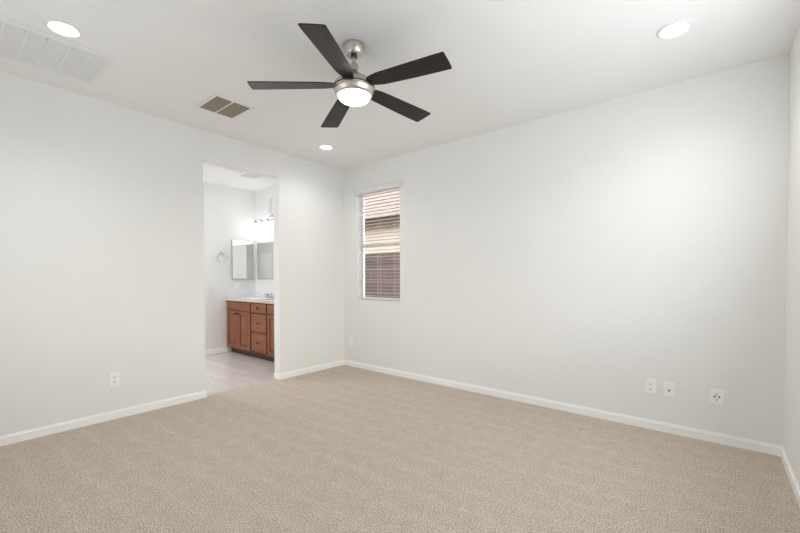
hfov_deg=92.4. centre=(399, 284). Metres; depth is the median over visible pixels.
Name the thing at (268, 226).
vanity light
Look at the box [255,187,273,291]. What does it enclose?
wall
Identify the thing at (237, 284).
wall outlet
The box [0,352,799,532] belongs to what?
floor
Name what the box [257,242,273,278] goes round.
wall mirror
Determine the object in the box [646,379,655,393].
wall outlet
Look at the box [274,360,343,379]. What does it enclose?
baseboard
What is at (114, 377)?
wall outlet
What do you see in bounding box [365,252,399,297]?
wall
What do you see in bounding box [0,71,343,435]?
wall
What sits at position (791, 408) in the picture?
wall
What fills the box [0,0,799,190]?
ceiling
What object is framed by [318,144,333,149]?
recessed light
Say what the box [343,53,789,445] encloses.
wall
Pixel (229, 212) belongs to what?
wall
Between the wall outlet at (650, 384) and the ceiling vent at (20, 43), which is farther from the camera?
the wall outlet at (650, 384)
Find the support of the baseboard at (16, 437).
attached to the wall at (102, 206)
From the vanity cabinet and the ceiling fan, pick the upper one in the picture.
the ceiling fan
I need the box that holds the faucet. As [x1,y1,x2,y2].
[261,293,272,297]
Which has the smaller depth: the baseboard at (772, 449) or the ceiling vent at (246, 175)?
the baseboard at (772, 449)
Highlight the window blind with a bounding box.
[352,180,402,300]
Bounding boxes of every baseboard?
[0,390,206,445]
[205,347,226,355]
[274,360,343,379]
[344,360,781,456]
[781,446,799,507]
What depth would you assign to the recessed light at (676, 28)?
2.32 m
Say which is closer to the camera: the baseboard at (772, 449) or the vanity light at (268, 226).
the baseboard at (772, 449)
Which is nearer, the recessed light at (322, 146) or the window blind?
the recessed light at (322, 146)
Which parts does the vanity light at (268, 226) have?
lamp shade, lamp shade, lamp shade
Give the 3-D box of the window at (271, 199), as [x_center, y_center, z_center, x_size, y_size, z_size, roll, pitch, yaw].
[-1.802,-1.307,6.166,0.935,0.264,0.035,1,1,39]
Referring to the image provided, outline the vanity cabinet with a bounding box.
[227,301,273,361]
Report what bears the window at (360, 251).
in the wall at (584, 256)
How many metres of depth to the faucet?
6.32 m
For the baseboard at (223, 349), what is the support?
attached to the wall at (229, 212)
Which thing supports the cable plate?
attached to the wall at (584, 256)
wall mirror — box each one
[231,239,253,278]
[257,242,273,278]
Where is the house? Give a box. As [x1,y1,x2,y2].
[365,189,399,253]
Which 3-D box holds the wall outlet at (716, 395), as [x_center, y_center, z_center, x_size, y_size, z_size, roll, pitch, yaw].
[2.353,0.834,2.851,0.078,0.115,0.009,1,1,39]
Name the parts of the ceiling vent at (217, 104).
louver panel, louver panel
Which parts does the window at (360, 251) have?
meeting rail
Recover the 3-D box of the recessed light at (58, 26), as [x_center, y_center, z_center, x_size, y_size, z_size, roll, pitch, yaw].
[-2.027,-1.542,2.316,0.184,0.011,0.184,1,1,39]
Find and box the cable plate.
[664,382,674,396]
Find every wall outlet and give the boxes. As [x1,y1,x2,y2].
[109,372,118,386]
[235,282,239,288]
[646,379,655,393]
[710,388,723,405]
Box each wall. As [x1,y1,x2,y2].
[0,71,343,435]
[203,182,255,351]
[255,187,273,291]
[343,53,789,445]
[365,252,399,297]
[783,25,799,486]
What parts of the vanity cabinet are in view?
cabinet door, cabinet door, drawer, drawer, drawer, cabinet door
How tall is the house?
5.815 m
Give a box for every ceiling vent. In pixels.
[0,16,115,84]
[195,94,254,119]
[236,172,261,178]
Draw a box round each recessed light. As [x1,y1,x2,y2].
[43,18,83,38]
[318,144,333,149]
[656,19,693,38]
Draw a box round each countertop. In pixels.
[225,292,273,303]
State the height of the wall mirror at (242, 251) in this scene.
0.663 m
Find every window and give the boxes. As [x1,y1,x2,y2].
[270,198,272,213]
[357,188,399,300]
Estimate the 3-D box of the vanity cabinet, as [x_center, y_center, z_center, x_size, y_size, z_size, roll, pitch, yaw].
[-1.929,0.692,5.891,2.020,0.863,0.575,1,1,39]
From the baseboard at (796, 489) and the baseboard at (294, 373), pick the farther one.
the baseboard at (294, 373)
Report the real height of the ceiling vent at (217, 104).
0.008 m
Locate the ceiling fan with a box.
[247,23,451,127]
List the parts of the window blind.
rail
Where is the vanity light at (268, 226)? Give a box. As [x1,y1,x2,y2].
[251,215,272,232]
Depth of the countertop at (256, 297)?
6.34 m

